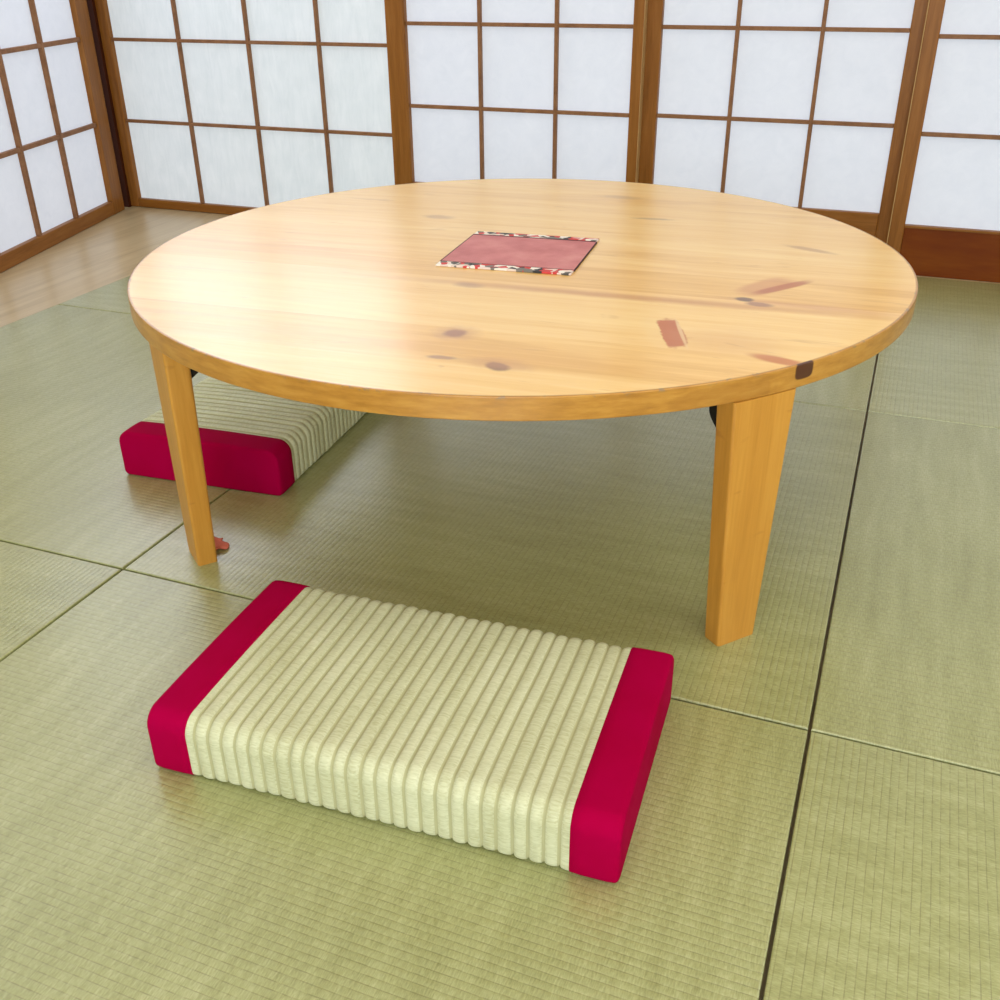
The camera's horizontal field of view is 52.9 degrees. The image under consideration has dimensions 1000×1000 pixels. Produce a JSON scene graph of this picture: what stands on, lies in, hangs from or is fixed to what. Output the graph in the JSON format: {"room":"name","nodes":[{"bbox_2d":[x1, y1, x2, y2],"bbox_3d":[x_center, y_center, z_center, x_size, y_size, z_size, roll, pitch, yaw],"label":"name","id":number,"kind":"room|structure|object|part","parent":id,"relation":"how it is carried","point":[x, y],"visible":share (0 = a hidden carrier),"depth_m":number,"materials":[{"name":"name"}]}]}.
{"room":"japanese tatami room","nodes":[
{"label":"japanese tatami room","id":0,"kind":"room"},
{"bbox_2d":[0,206,999,999],"bbox_3d":[-0.682,0.260,1.105,3.860,0.080,4.750,10,30,19],"label":"floor","id":1,"kind":"structure","parent":0,"point":[108,251],"depth_m":2.62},
{"bbox_2d":[0,541,120,661],"bbox_3d":[-1.087,0.224,1.127,0.917,0.030,0.877,10,30,19],"label":"mat","id":2,"kind":"object","parent":1,"relation":"on","point":[37,587],"visible":0.75,"depth_m":1.29,"materials":[{"name":"wicker"}]},
{"bbox_2d":[59,276,130,313],"bbox_3d":[-0.438,-0.569,2.573,0.917,0.030,0.902,10,30,19],"label":"mat","id":3,"kind":"object","parent":1,"relation":"on","point":[113,297],"visible":0.1,"depth_m":2.37,"materials":[{"name":"wicker"}]},
{"bbox_2d":[86,0,131,206],"bbox_3d":[-1.223,-1.750,2.867,0.063,1.781,0.072,10,30,19],"label":"trim","id":4,"kind":"structure","parent":1,"relation":"on","point":[91,6],"depth_m":3.10,"materials":[{"name":"brown wood"}]},
{"bbox_3d":[-0.729,-1.548,2.746,1.020,0.050,0.070,10,30,19],"label":"trim","id":5,"kind":"structure","parent":4,"relation":"attached to","visible":0},
{"bbox_2d":[95,0,410,214],"bbox_3d":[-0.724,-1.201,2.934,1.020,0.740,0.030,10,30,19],"label":"door","id":6,"kind":"structure","parent":5,"relation":"attached to","point":[230,107],"depth_m":2.95,"materials":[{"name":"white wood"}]},
{"bbox_3d":[-0.728,-0.888,3.107,0.928,0.026,0.028,10,30,19],"label":"rail","id":7,"kind":"part","parent":6,"relation":"part of","materials":[{"name":"brown wood"}]},
{"bbox_2d":[0,305,229,570],"bbox_3d":[-0.765,-0.170,1.845,0.917,0.030,0.877,10,30,19],"label":"mat","id":8,"kind":"object","parent":1,"relation":"on","point":[73,380],"visible":0.45,"depth_m":1.69,"materials":[{"name":"wicker"}]},
{"bbox_2d":[119,377,366,495],"bbox_3d":[-0.387,-0.163,1.713,0.273,0.076,0.472,8,30,15],"label":"floor cushion","id":9,"kind":"object","parent":8,"relation":"on","point":[252,441],"visible":0.48,"depth_m":1.54,"materials":[{"name":"fabric"}]},
{"bbox_2d":[0,570,807,999],"bbox_3d":[-0.250,0.374,0.833,0.877,0.030,0.877,10,30,19],"label":"mat","id":10,"kind":"object","parent":1,"relation":"on","point":[124,875],"visible":0.77,"depth_m":0.88,"materials":[{"name":"wicker"}]},
{"bbox_2d":[147,580,673,882],"bbox_3d":[-0.080,0.209,1.026,0.472,0.072,0.261,9,30,16],"label":"floor cushion","id":11,"kind":"object","parent":10,"relation":"on","point":[535,745],"visible":1,"depth_m":0.96,"materials":[{"name":"fabric"}]},
{"bbox_2d":[125,402,865,730],"bbox_3d":[0.072,-0.019,1.552,0.877,0.030,0.877,10,30,19],"label":"mat","id":12,"kind":"object","parent":1,"relation":"on","point":[597,530],"visible":0.53,"depth_m":1.39,"materials":[{"name":"wicker"}]},
{"bbox_2d":[127,178,917,645],"bbox_3d":[0.030,-0.207,1.517,1.068,0.334,1.068,10,30,19],"label":"round table","id":13,"kind":"object","parent":12,"relation":"on","point":[684,298],"visible":1,"depth_m":1.21,"materials":[{"name":"brown wood"}]},
{"bbox_3d":[-0.400,-0.062,1.285,0.030,0.308,0.083,-16,32,-25],"label":"leg","id":14,"kind":"part","parent":13,"relation":"part of","materials":[{"name":"brown wood"}]},
{"bbox_2d":[436,231,598,275],"bbox_3d":[0.029,-0.353,1.432,0.190,0.003,0.193,7,30,14],"label":"placemat","id":15,"kind":"object","parent":13,"relation":"on","point":[530,253],"visible":1,"depth_m":1.42,"materials":[{"name":"pink fabric"}]},
{"bbox_3d":[0.268,0.023,1.116,0.083,0.308,0.030,-15,32,-25],"label":"leg","id":16,"kind":"part","parent":13,"relation":"part of","materials":[{"name":"brown wood"}]},
{"bbox_2d":[794,355,876,410],"bbox_3d":[0.399,-0.419,2.280,0.877,0.030,0.902,10,30,19],"label":"mat","id":17,"kind":"object","parent":1,"relation":"on","point":[850,388],"visible":0.1,"depth_m":1.85,"materials":[{"name":"wicker"}]},
{"bbox_2d":[763,732,999,999],"bbox_3d":[0.569,0.521,0.547,0.877,0.030,0.877,10,30,19],"label":"mat","id":18,"kind":"object","parent":1,"relation":"on","point":[891,891],"visible":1,"depth_m":0.87,"materials":[{"name":"wicker"}]},
{"bbox_2d":[808,412,999,775],"bbox_3d":[0.891,0.128,1.265,0.877,0.030,0.877,10,30,19],"label":"mat","id":19,"kind":"object","parent":1,"relation":"on","point":[911,664],"visible":1,"depth_m":1.25,"materials":[{"name":"wicker"}]},
{"bbox_2d":[866,277,999,428],"bbox_3d":[1.218,-0.271,1.993,0.877,0.030,0.902,10,30,19],"label":"mat","id":20,"kind":"object","parent":1,"relation":"on","point":[944,366],"visible":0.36,"depth_m":1.97,"materials":[{"name":"wicker"}]},
{"bbox_3d":[-1.996,-0.729,0.405,0.080,2.351,3.530,10,30,19],"label":"wall","id":21,"kind":"structure","parent":0,"visible":0},
{"bbox_2d":[0,0,124,272],"bbox_3d":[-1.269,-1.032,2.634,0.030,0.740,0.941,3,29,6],"label":"door","id":22,"kind":"structure","parent":21,"relation":"in","point":[59,177],"depth_m":2.80,"materials":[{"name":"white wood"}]},
{"bbox_3d":[-1.268,-0.717,2.787,0.028,0.040,0.829,3,29,6],"label":"rail","id":23,"kind":"part","parent":22,"relation":"part of","materials":[{"name":"brown wood"}]},
{"bbox_3d":[0.134,-2.589,1.819,3.760,0.470,0.080,10,30,19],"label":"wall","id":24,"kind":"structure","parent":0,"visible":0},
{"bbox_2d":[402,0,647,182],"bbox_3d":[0.049,-1.518,2.413,0.655,1.780,0.030,10,30,19],"label":"door","id":25,"kind":"structure","parent":24,"relation":"in","point":[497,89],"depth_m":2.65,"materials":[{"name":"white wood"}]},
{"bbox_2d":[638,0,928,242],"bbox_3d":[0.662,-1.423,2.227,0.672,1.780,0.030,10,30,19],"label":"door","id":26,"kind":"structure","parent":24,"relation":"in","point":[801,104],"depth_m":2.46,"materials":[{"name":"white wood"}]},
{"bbox_3d":[0.674,-0.700,2.618,0.573,0.136,0.028,10,30,19],"label":"rail","id":27,"kind":"part","parent":26,"relation":"part of","materials":[{"name":"brown wood"}]},
{"bbox_2d":[886,0,999,282],"bbox_3d":[1.378,-1.278,1.948,0.922,1.780,0.032,10,30,19],"label":"door","id":28,"kind":"structure","parent":24,"relation":"in","point":[945,220],"depth_m":2.35,"materials":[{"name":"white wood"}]},
{"bbox_3d":[1.385,-0.600,2.318,0.851,0.006,0.028,10,30,19],"label":"rail","id":29,"kind":"part","parent":28,"relation":"part of","materials":[{"name":"brown wood"}]}
]}

